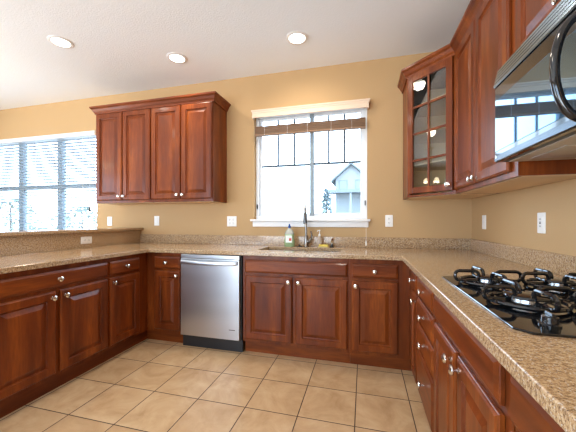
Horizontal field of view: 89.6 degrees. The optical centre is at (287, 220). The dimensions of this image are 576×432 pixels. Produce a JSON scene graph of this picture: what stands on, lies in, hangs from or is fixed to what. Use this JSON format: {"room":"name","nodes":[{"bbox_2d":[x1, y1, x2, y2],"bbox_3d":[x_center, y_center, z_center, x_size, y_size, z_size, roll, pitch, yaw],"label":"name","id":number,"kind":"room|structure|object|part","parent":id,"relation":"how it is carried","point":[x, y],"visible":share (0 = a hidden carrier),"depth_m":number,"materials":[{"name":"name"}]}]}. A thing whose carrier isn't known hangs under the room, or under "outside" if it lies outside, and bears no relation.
{"room":"kitchen","nodes":[
{"label":"kitchen","id":0,"kind":"room"},
{"bbox_2d":[0,316,431,431],"bbox_3d":[-2.737,1.240,0.645,7.877,0.100,6.560,0,0,15],"label":"floor","id":1,"kind":"structure","parent":0,"point":[152,385],"depth_m":1.95,"materials":[{"name":"tile"}]},
{"bbox_2d":[0,259,107,417],"bbox_3d":[-1.877,0.751,2.081,0.673,0.878,0.824,0,0,15],"label":"base cabinet","id":2,"kind":"object","parent":1,"relation":"on","point":[54,320],"visible":0.99,"depth_m":1.95,"materials":[{"name":"brown wood"}]},
{"bbox_3d":[-1.645,0.769,1.806,0.019,0.566,0.386,0,0,15],"label":"door","id":3,"kind":"part","parent":2,"relation":"part of","materials":[{"name":"brown wood"}]},
{"bbox_3d":[-1.593,0.405,2.007,0.019,0.114,0.801,0,0,15],"label":"drawer","id":4,"kind":"part","parent":2,"relation":"part of","materials":[{"name":"brown wood"}]},
{"bbox_3d":[-1.540,0.769,2.207,0.019,0.566,0.386,0,0,15],"label":"door","id":5,"kind":"part","parent":2,"relation":"part of","materials":[{"name":"brown wood"}]},
{"bbox_2d":[0,242,575,431],"bbox_3d":[-0.495,0.292,1.530,3.686,0.035,3.409,0,0,15],"label":"countertop","id":6,"kind":"structure","parent":2,"relation":"on","point":[544,366],"depth_m":1.42,"materials":[{"name":"stone"}]},
{"bbox_2d":[284,224,294,246],"bbox_3d":[0.015,0.157,3.024,0.111,0.236,0.059,0,0,15],"label":"soap bottle","id":7,"kind":"object","parent":6,"relation":"on","point":[289,241],"visible":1,"depth_m":3.00,"materials":[{"name":"green plastic"}]},
{"bbox_2d":[303,204,311,246],"bbox_3d":[0.186,0.053,2.920,0.096,0.443,0.227,0,0,15],"label":"kitchen faucet","id":8,"kind":"object","parent":6,"relation":"on","point":[306,241],"visible":1,"depth_m":2.98,"materials":[{"name":"silver metal"}]},
{"bbox_2d":[317,230,321,246],"bbox_3d":[0.323,0.186,2.977,0.054,0.177,0.059,0,0,15],"label":"soap dispenser","id":9,"kind":"object","parent":6,"relation":"on","point":[319,239],"visible":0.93,"depth_m":2.96,"materials":[{"name":"beige plastic"}]},
{"bbox_2d":[442,266,575,337],"bbox_3d":[0.904,0.241,0.988,0.524,0.066,0.730,0,0,15],"label":"gas cooktop","id":10,"kind":"object","parent":6,"relation":"in","point":[544,306],"visible":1,"depth_m":0.92,"materials":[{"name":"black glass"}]},
{"bbox_3d":[0.843,0.258,1.226,0.104,0.022,0.104,0,0,15],"label":"burner","id":11,"kind":"part","parent":10,"relation":"part of","materials":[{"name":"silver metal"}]},
{"bbox_3d":[0.766,0.258,0.931,0.145,0.022,0.145,0,0,15],"label":"burner","id":12,"kind":"part","parent":10,"relation":"part of","materials":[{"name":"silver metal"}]},
{"bbox_3d":[0.670,0.256,0.742,0.048,0.025,0.048,0,0,15],"label":"control knob","id":13,"kind":"part","parent":10,"relation":"part of","materials":[{"name":"silver metal"}]},
{"bbox_3d":[1.082,0.258,1.164,0.116,0.022,0.116,0,0,15],"label":"burner","id":14,"kind":"part","parent":10,"relation":"part of","materials":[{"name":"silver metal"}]},
{"bbox_2d":[102,253,146,362],"bbox_3d":[-1.706,0.751,2.735,0.673,0.878,0.526,0,0,15],"label":"base cabinet","id":15,"kind":"object","parent":1,"relation":"on","point":[126,275],"visible":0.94,"depth_m":2.59,"materials":[{"name":"brown wood"}]},
{"bbox_3d":[-1.444,0.405,2.576,0.019,0.114,0.328,0,0,15],"label":"drawer","id":16,"kind":"part","parent":15,"relation":"part of","materials":[{"name":"brown wood"}]},
{"bbox_3d":[-1.444,0.769,2.576,0.019,0.566,0.328,0,0,15],"label":"door","id":17,"kind":"part","parent":15,"relation":"part of","materials":[{"name":"brown wood"}]},
{"bbox_2d":[147,252,183,342],"bbox_3d":[-1.153,0.751,3.076,0.432,0.878,0.653,0,0,15],"label":"base cabinet","id":18,"kind":"object","parent":1,"relation":"on","point":[164,269],"visible":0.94,"depth_m":2.79,"materials":[{"name":"brown wood"}]},
{"bbox_3d":[-1.161,0.769,2.785,0.282,0.566,0.019,0,0,15],"label":"door","id":19,"kind":"part","parent":18,"relation":"part of","materials":[{"name":"brown wood"}]},
{"bbox_3d":[-1.161,0.405,2.785,0.282,0.114,0.019,0,0,15],"label":"drawer","id":20,"kind":"part","parent":18,"relation":"part of","materials":[{"name":"brown wood"}]},
{"bbox_2d":[180,253,242,351],"bbox_3d":[-0.646,0.754,2.914,0.612,0.872,0.645,0,0,15],"label":"dishwasher","id":21,"kind":"object","parent":1,"relation":"on","point":[211,284],"visible":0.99,"depth_m":2.64,"materials":[{"name":"silver metal"}]},
{"bbox_3d":[-0.730,0.387,2.623,0.561,0.046,0.038,0,0,15],"label":"handle","id":22,"kind":"part","parent":21,"relation":"part of","materials":[{"name":"silver metal"}]},
{"bbox_2d":[243,250,349,362],"bbox_3d":[0.119,0.751,2.743,0.935,0.878,0.653,0,0,15],"label":"base cabinet","id":23,"kind":"object","parent":1,"relation":"on","point":[293,306],"visible":0.98,"depth_m":2.46,"materials":[{"name":"brown wood"}]},
{"bbox_3d":[-0.173,0.769,2.526,0.433,0.566,0.019,0,0,15],"label":"door","id":24,"kind":"part","parent":23,"relation":"part of","materials":[{"name":"brown wood"}]},
{"bbox_3d":[0.273,0.769,2.409,0.433,0.566,0.019,0,0,15],"label":"door","id":25,"kind":"part","parent":23,"relation":"part of","materials":[{"name":"brown wood"}]},
{"bbox_2d":[350,259,411,370],"bbox_3d":[0.816,0.751,2.560,0.502,0.878,0.653,0,0,15],"label":"base cabinet","id":26,"kind":"object","parent":1,"relation":"on","point":[379,289],"visible":0.98,"depth_m":2.29,"materials":[{"name":"brown wood"}]},
{"bbox_3d":[0.688,0.405,2.300,0.352,0.114,0.019,0,0,15],"label":"drawer","id":27,"kind":"part","parent":26,"relation":"part of","materials":[{"name":"brown wood"}]},
{"bbox_3d":[0.688,0.769,2.300,0.352,0.566,0.019,0,0,15],"label":"door","id":28,"kind":"part","parent":26,"relation":"part of","materials":[{"name":"brown wood"}]},
{"bbox_2d":[408,268,419,383],"bbox_3d":[1.169,0.751,2.000,0.673,0.878,0.491,0,0,15],"label":"base cabinet","id":29,"kind":"object","parent":1,"relation":"on","point":[412,280],"visible":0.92,"depth_m":1.94,"materials":[{"name":"brown wood"}]},
{"bbox_3d":[0.850,0.405,1.944,0.019,0.114,0.203,0,0,15],"label":"drawer","id":30,"kind":"part","parent":29,"relation":"part of","materials":[{"name":"brown wood"}]},
{"bbox_3d":[0.850,0.769,1.944,0.019,0.566,0.203,0,0,15],"label":"door","id":31,"kind":"part","parent":29,"relation":"part of","materials":[{"name":"brown wood"}]},
{"bbox_2d":[417,277,436,431],"bbox_3d":[1.050,0.751,1.545,0.673,0.878,0.447,0,0,15],"label":"base cabinet","id":32,"kind":"object","parent":1,"relation":"on","point":[426,319],"visible":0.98,"depth_m":1.56,"materials":[{"name":"brown wood"}]},
{"bbox_3d":[0.765,0.923,1.620,0.019,0.257,0.424,0,0,15],"label":"drawer","id":33,"kind":"part","parent":32,"relation":"part of","materials":[{"name":"brown wood"}]},
{"bbox_3d":[0.765,0.705,1.620,0.019,0.140,0.424,0,0,15],"label":"drawer","id":34,"kind":"part","parent":32,"relation":"part of","materials":[{"name":"brown wood"}]},
{"bbox_3d":[0.765,0.405,1.620,0.019,0.114,0.424,0,0,15],"label":"drawer","id":35,"kind":"part","parent":32,"relation":"part of","materials":[{"name":"brown wood"}]},
{"bbox_3d":[0.765,0.548,1.620,0.019,0.133,0.424,0,0,15],"label":"drawer","id":36,"kind":"part","parent":32,"relation":"part of","materials":[{"name":"brown wood"}]},
{"bbox_2d":[434,295,515,431],"bbox_3d":[0.898,0.751,0.967,0.673,0.878,0.742,0,0,15],"label":"base cabinet","id":37,"kind":"object","parent":1,"relation":"on","point":[472,388],"visible":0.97,"depth_m":0.97,"materials":[{"name":"brown wood"}]},
{"bbox_3d":[0.662,0.769,1.226,0.019,0.566,0.328,0,0,15],"label":"door","id":38,"kind":"part","parent":37,"relation":"part of","materials":[{"name":"brown wood"}]},
{"bbox_3d":[0.603,0.526,1.103,0.033,0.036,0.036,0,0,15],"label":"knob","id":39,"kind":"part","parent":37,"relation":"part of","materials":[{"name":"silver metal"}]},
{"bbox_3d":[0.580,0.526,1.018,0.033,0.036,0.036,0,0,15],"label":"knob","id":40,"kind":"part","parent":37,"relation":"part of","materials":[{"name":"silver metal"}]},
{"bbox_3d":[0.572,0.769,0.882,0.019,0.566,0.328,0,0,15],"label":"door","id":41,"kind":"part","parent":37,"relation":"part of","materials":[{"name":"brown wood"}]},
{"bbox_2d":[510,375,564,431],"bbox_3d":[0.699,0.751,0.208,0.673,0.878,0.815,0,0,15],"label":"base cabinet","id":42,"kind":"object","parent":1,"relation":"on","point":[526,413],"visible":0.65,"depth_m":0.59,"materials":[{"name":"brown wood"}]},
{"bbox_2d":[0,0,469,109],"bbox_3d":[-2.737,-1.676,0.645,7.877,0.100,6.560,0,0,15],"label":"ceiling","id":43,"kind":"structure","parent":0,"point":[121,46],"depth_m":2.61,"materials":[{"name":"white paint"}]},
{"bbox_2d":[47,35,73,48],"bbox_3d":[-2.070,-1.621,2.644,0.198,0.007,0.198,0,0,15],"label":"recessed light","id":44,"kind":"object","parent":43,"relation":"in","point":[59,41],"visible":1,"depth_m":2.63,"materials":[{"name":"white"}]},
{"bbox_2d":[166,52,186,63],"bbox_3d":[-1.112,-1.621,2.906,0.198,0.007,0.198,0,0,15],"label":"recessed light","id":45,"kind":"object","parent":43,"relation":"in","point":[174,57],"visible":1,"depth_m":2.90,"materials":[{"name":"white"}]},
{"bbox_2d":[286,31,307,44],"bbox_3d":[0.080,-1.621,2.586,0.198,0.007,0.198,0,0,15],"label":"recessed light","id":46,"kind":"object","parent":43,"relation":"in","point":[295,37],"visible":1,"depth_m":2.57,"materials":[{"name":"white"}]},
{"bbox_2d":[0,52,471,315],"bbox_3d":[-1.852,-0.218,3.726,7.727,2.816,0.150,0,0,15],"label":"wall","id":47,"kind":"structure","parent":0,"point":[377,80],"depth_m":3.21,"materials":[{"name":"brown paint"}]},
{"bbox_2d":[0,136,95,229],"bbox_3d":[-3.558,-0.396,4.184,2.195,1.572,0.060,0,0,15],"label":"window","id":48,"kind":"structure","parent":47,"relation":"in","point":[22,220],"depth_m":4.13,"materials":[{"name":"white plastic"}]},
{"bbox_3d":[-3.546,-0.470,4.181,0.650,0.060,0.048,0,0,15],"label":"meeting rail","id":49,"kind":"part","parent":48,"relation":"part of","materials":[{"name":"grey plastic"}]},
{"bbox_2d":[0,130,96,229],"bbox_3d":[-3.583,-0.405,4.089,2.175,1.546,0.096,0,0,15],"label":"window blind","id":50,"kind":"object","parent":48,"relation":"attached to","point":[88,134],"visible":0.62,"depth_m":4.03,"materials":[{"name":"white plastic"}]},
{"bbox_3d":[-2.732,-0.392,3.857,0.003,1.480,0.003,0,0,15],"label":"ladder cord","id":51,"kind":"part","parent":50,"relation":"part of","materials":[{"name":"white fabric"}]},
{"bbox_3d":[-2.594,-0.652,3.791,0.003,0.940,0.003,0,0,30],"label":"pull cord","id":52,"kind":"part","parent":50,"relation":"part of","materials":[{"name":"white plastic"}]},
{"bbox_3d":[-2.842,-0.470,3.996,0.625,0.060,0.048,0,0,15],"label":"meeting rail","id":53,"kind":"part","parent":48,"relation":"part of","materials":[{"name":"grey plastic"}]},
{"bbox_2d":[107,217,111,225],"bbox_3d":[-2.316,0.012,3.766,0.072,0.118,0.009,0,0,15],"label":"wall socket","id":54,"kind":"object","parent":47,"relation":"attached to","point":[109,219],"visible":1,"depth_m":3.76,"materials":[{"name":"white plastic"}]},
{"bbox_2d":[96,109,163,204],"bbox_3d":[-1.868,-0.736,3.464,0.769,1.073,0.361,0,0,15],"label":"upper cabinet","id":55,"kind":"object","parent":47,"relation":"attached to","point":[123,139],"visible":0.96,"depth_m":3.33,"materials":[{"name":"brown wood"}]},
{"bbox_3d":[-2.088,-0.738,3.379,0.368,1.016,0.019,0,0,15],"label":"door","id":56,"kind":"part","parent":55,"relation":"part of","materials":[{"name":"brown wood"}]},
{"bbox_3d":[-1.718,-0.738,3.282,0.368,1.016,0.019,0,0,15],"label":"door","id":57,"kind":"part","parent":55,"relation":"part of","materials":[{"name":"brown wood"}]},
{"bbox_2d":[154,216,158,225],"bbox_3d":[-1.623,0.006,3.584,0.072,0.118,0.010,0,0,15],"label":"light switch","id":58,"kind":"object","parent":47,"relation":"attached to","point":[156,218],"visible":1,"depth_m":3.58,"materials":[{"name":"white plastic"}]},
{"bbox_2d":[151,101,226,203],"bbox_3d":[-1.124,-0.736,3.269,0.767,1.073,0.361,0,0,15],"label":"upper cabinet","id":59,"kind":"object","parent":47,"relation":"attached to","point":[189,141],"visible":0.99,"depth_m":3.13,"materials":[{"name":"brown wood"}]},
{"bbox_2d":[89,91,230,114],"bbox_3d":[-1.496,-1.292,3.368,1.642,0.082,0.359,0,0,15],"label":"crown molding","id":60,"kind":"structure","parent":59,"relation":"attached to","point":[214,96],"depth_m":3.19,"materials":[{"name":"brown wood"}]},
{"bbox_3d":[-1.343,-0.738,3.184,0.367,1.016,0.019,0,0,15],"label":"door","id":61,"kind":"part","parent":59,"relation":"part of","materials":[{"name":"brown wood"}]},
{"bbox_3d":[-0.975,-0.738,3.087,0.367,1.016,0.019,0,0,15],"label":"door","id":62,"kind":"part","parent":59,"relation":"part of","materials":[{"name":"brown wood"}]},
{"bbox_2d":[227,216,236,226],"bbox_3d":[-0.645,0.012,3.328,0.118,0.118,0.009,0,0,15],"label":"wall socket","id":63,"kind":"object","parent":47,"relation":"attached to","point":[231,220],"visible":1,"depth_m":3.32,"materials":[{"name":"white plastic"}]},
{"bbox_2d":[140,234,469,249],"bbox_3d":[-0.075,0.223,3.172,3.664,0.103,0.020,0,0,15],"label":"backsplash","id":64,"kind":"structure","parent":47,"relation":"attached to","point":[372,242],"depth_m":3.04,"materials":[{"name":"stone"}]},
{"bbox_2d":[250,219,369,226],"bbox_3d":[0.214,0.030,3.110,1.287,0.084,0.115,0,0,15],"label":"trim","id":65,"kind":"structure","parent":47,"relation":"attached to","point":[256,222],"depth_m":3.07,"materials":[{"name":"white wood"}]},
{"bbox_2d":[256,107,366,218],"bbox_3d":[0.233,-0.603,3.183,1.227,1.185,0.074,0,0,15],"label":"window","id":66,"kind":"structure","parent":47,"relation":"in","point":[363,112],"depth_m":3.15,"materials":[{"name":"white plastic"}]},
{"bbox_3d":[-0.019,-0.603,3.261,0.619,1.105,0.018,0,0,15],"label":"sash","id":67,"kind":"part","parent":66,"relation":"part of","materials":[{"name":"white plastic"}]},
{"bbox_2d":[251,98,369,245],"bbox_3d":[0.213,-0.479,3.069,1.266,1.462,0.111,0,0,15],"label":"window blind","id":68,"kind":"object","parent":66,"relation":"attached to","point":[353,123],"visible":1,"depth_m":3.05,"materials":[{"name":"beige wood"}]},
{"bbox_3d":[0.211,-0.946,3.097,1.189,0.016,0.052,0,0,15],"label":"rail","id":69,"kind":"part","parent":68,"relation":"part of","materials":[{"name":"brown wood"}]},
{"bbox_3d":[0.212,-1.194,3.067,1.266,0.032,0.075,0,0,15],"label":"valance crown","id":70,"kind":"part","parent":68,"relation":"part of","materials":[{"name":"beige wood"}]},
{"bbox_3d":[0.519,-0.603,3.102,0.552,1.105,0.018,0,0,15],"label":"sash","id":71,"kind":"part","parent":66,"relation":"part of","materials":[{"name":"white plastic"}]},
{"bbox_2d":[385,215,392,226],"bbox_3d":[1.009,0.006,2.894,0.072,0.118,0.009,0,0,15],"label":"wall socket","id":72,"kind":"object","parent":47,"relation":"attached to","point":[388,218],"visible":1,"depth_m":2.89,"materials":[{"name":"white plastic"}]},
{"bbox_2d":[397,44,497,199],"bbox_3d":[1.321,-0.766,2.486,0.655,1.134,0.636,0,0,15],"label":"upper cabinet","id":73,"kind":"object","parent":47,"relation":"attached to","point":[426,85],"visible":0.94,"depth_m":2.50,"materials":[{"name":"brown wood"}]},
{"bbox_3d":[1.109,-1.292,2.520,0.190,0.082,0.709,0,0,-12],"label":"crown","id":74,"kind":"part","parent":73,"relation":"part of","materials":[{"name":"brown wood"}]},
{"bbox_3d":[1.157,-0.738,2.379,0.003,0.920,0.305,0,0,-29],"label":"pane","id":75,"kind":"part","parent":73,"relation":"part of","materials":[{"name":"clear glass"}]},
{"bbox_2d":[414,126,445,144],"bbox_3d":[1.355,-0.743,2.503,0.562,0.012,0.550,0,0,15],"label":"shelf","id":76,"kind":"object","parent":73,"relation":"attached to","point":[437,134],"depth_m":2.55,"materials":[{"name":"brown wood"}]},
{"bbox_2d":[414,159,445,170],"bbox_3d":[1.355,-0.483,2.503,0.562,0.012,0.550,0,0,15],"label":"shelf","id":77,"kind":"object","parent":73,"relation":"attached to","point":[439,165],"depth_m":2.52,"materials":[{"name":"brown wood"}]},
{"bbox_3d":[1.155,-0.738,2.377,0.019,1.016,0.401,0,0,-29],"label":"door","id":78,"kind":"part","parent":73,"relation":"part of","materials":[{"name":"brown wood"}]},
{"bbox_2d":[418,93,445,116],"bbox_3d":[1.355,-1.003,2.503,0.562,0.012,0.550,0,0,15],"label":"shelf","id":79,"kind":"object","parent":73,"relation":"attached to","point":[437,108],"depth_m":2.56,"materials":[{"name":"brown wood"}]},
{"bbox_2d":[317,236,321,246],"bbox_3d":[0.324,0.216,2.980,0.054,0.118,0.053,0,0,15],"label":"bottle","id":80,"kind":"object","parent":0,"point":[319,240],"depth_m":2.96,"materials":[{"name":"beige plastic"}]},
{"bbox_2d":[472,178,575,255],"bbox_3d":[1.000,-0.218,-0.334,0.150,2.816,6.260,0,0,15],"label":"wall","id":81,"kind":"structure","parent":0,"point":[511,216],"depth_m":1.76,"materials":[{"name":"brown paint"}]},
{"bbox_2d":[482,215,485,228],"bbox_3d":[1.643,0.016,2.433,0.010,0.118,0.072,0,0,15],"label":"light switch","id":82,"kind":"object","parent":81,"relation":"attached to","point":[483,216],"visible":1,"depth_m":2.42,"materials":[{"name":"white plastic"}]},
{"bbox_2d":[454,0,575,193],"bbox_3d":[1.277,-0.736,1.722,0.353,1.073,0.907,0,0,15],"label":"upper cabinet","id":83,"kind":"object","parent":81,"relation":"attached to","point":[489,42],"visible":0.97,"depth_m":1.63,"materials":[{"name":"brown wood"}]},
{"bbox_3d":[1.207,-0.738,1.985,0.019,1.016,0.414,0,0,15],"label":"door","id":84,"kind":"part","parent":83,"relation":"part of","materials":[{"name":"brown wood"}]},
{"bbox_2d":[450,0,484,52],"bbox_3d":[1.175,-1.292,1.327,0.350,0.082,1.723,0,0,15],"label":"crown molding","id":85,"kind":"structure","parent":83,"relation":"attached to","point":[474,6],"depth_m":1.90,"materials":[{"name":"brown wood"}]},
{"bbox_3d":[1.098,-0.738,1.570,0.019,1.016,0.414,0,0,15],"label":"door","id":86,"kind":"part","parent":83,"relation":"part of","materials":[{"name":"brown wood"}]},
{"bbox_2d":[470,239,575,275],"bbox_3d":[1.278,0.223,1.065,0.020,0.103,3.409,0,0,15],"label":"backsplash","id":87,"kind":"structure","parent":81,"relation":"attached to","point":[561,264],"depth_m":1.73,"materials":[{"name":"stone"}]},
{"bbox_2d":[515,0,560,50],"bbox_3d":[1.065,-0.982,0.913,0.353,0.580,0.761,0,0,15],"label":"upper cabinet","id":88,"kind":"object","parent":81,"relation":"attached to","point":[529,14],"visible":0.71,"depth_m":1.20,"materials":[{"name":"brown wood"}]},
{"bbox_2d":[493,0,575,161],"bbox_3d":[1.000,-0.474,0.929,0.484,0.431,0.758,0,0,15],"label":"microwave oven","id":89,"kind":"object","parent":88,"relation":"attached to","point":[535,88],"visible":1,"depth_m":1.00,"materials":[{"name":"silver metal"}]},
{"bbox_3d":[0.759,-0.412,0.781,0.092,0.307,0.023,0,0,15],"label":"handle","id":90,"kind":"part","parent":89,"relation":"part of","materials":[{"name":"black metal"}]},
{"bbox_3d":[0.919,-0.755,0.986,0.033,0.036,0.036,0,0,15],"label":"knob","id":91,"kind":"part","parent":88,"relation":"part of","materials":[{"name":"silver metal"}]},
{"bbox_2d":[537,212,545,233],"bbox_3d":[1.436,0.015,1.647,0.010,0.118,0.072,0,0,15],"label":"wall socket","id":92,"kind":"object","parent":81,"relation":"attached to","point":[541,217],"visible":1,"depth_m":1.63,"materials":[{"name":"white plastic"}]},
{"bbox_3d":[-2.271,0.657,2.332,0.125,1.066,2.760,0,0,15],"label":"wall","id":93,"kind":"structure","parent":0,"visible":0},
{"bbox_2d":[0,227,143,255],"bbox_3d":[-2.346,0.183,2.341,0.375,0.182,2.779,0,0,15],"label":"bar ledge","id":94,"kind":"object","parent":93,"relation":"on","point":[17,241],"visible":0.95,"depth_m":2.67,"materials":[{"name":"stone"}]},
{"bbox_2d":[81,236,91,243],"bbox_3d":[-2.031,0.200,2.925,0.009,0.072,0.118,0,0,15],"label":"wall socket","id":95,"kind":"object","parent":94,"relation":"attached to","point":[84,240],"visible":1,"depth_m":2.92,"materials":[{"name":"white plastic"}]},
{"label":"outside","id":96,"kind":"structure","parent":0,"visible":0},
{"bbox_2d":[0,227,94,230],"bbox_3d":[2.198,1.650,47.835,120.000,0.080,86.340,0,0,15],"label":"ground","id":97,"kind":"structure","parent":96,"point":[6,229],"depth_m":56.94,"materials":[{"name":"grey"}]},
{"bbox_2d":[0,200,54,230],"bbox_3d":[-8.458,0.462,8.829,2.246,2.296,2.332,0,0,15],"label":"shrub","id":98,"kind":"object","parent":97,"relation":"on","point":[11,224],"visible":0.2,"depth_m":8.82,"materials":[{"name":"grey plant"}]},
{"bbox_2d":[44,207,96,228],"bbox_3d":[-5.565,0.613,7.882,1.904,1.994,1.893,0,0,15],"label":"shrub","id":99,"kind":"object","parent":97,"relation":"on","point":[95,218],"visible":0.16,"depth_m":7.77,"materials":[{"name":"grey plant"}]},
{"bbox_2d":[320,188,333,212],"bbox_3d":[1.576,0.135,12.015,1.600,2.950,1.472,0,0,15],"label":"conifer tree","id":100,"kind":"object","parent":97,"relation":"on","point":[325,197],"visible":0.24,"depth_m":11.94,"materials":[{"name":"grey plant"}]},
{"bbox_2d":[328,163,360,215],"bbox_3d":[5.890,-1.540,26.420,3.500,6.300,8.700,0,0,15],"label":"house","id":101,"kind":"structure","parent":97,"relation":"on","point":[346,182],"depth_m":23.44,"materials":[{"name":"grey"}]},
{"bbox_3d":[4.484,-2.890,23.620,0.540,0.640,0.010,0,0,15],"label":"pane","id":102,"kind":"part","parent":101,"relation":"part of","materials":[{"name":"grey glass"}]},
{"bbox_3d":[4.830,-0.265,22.376,0.140,3.750,0.140,0,0,15],"label":"porch post","id":103,"kind":"part","parent":101,"relation":"part of","materials":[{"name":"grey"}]},
{"bbox_3d":[5.742,-2.890,23.290,0.540,0.640,0.010,0,0,15],"label":"pane","id":104,"kind":"part","parent":101,"relation":"part of","materials":[{"name":"grey glass"}]}
]}

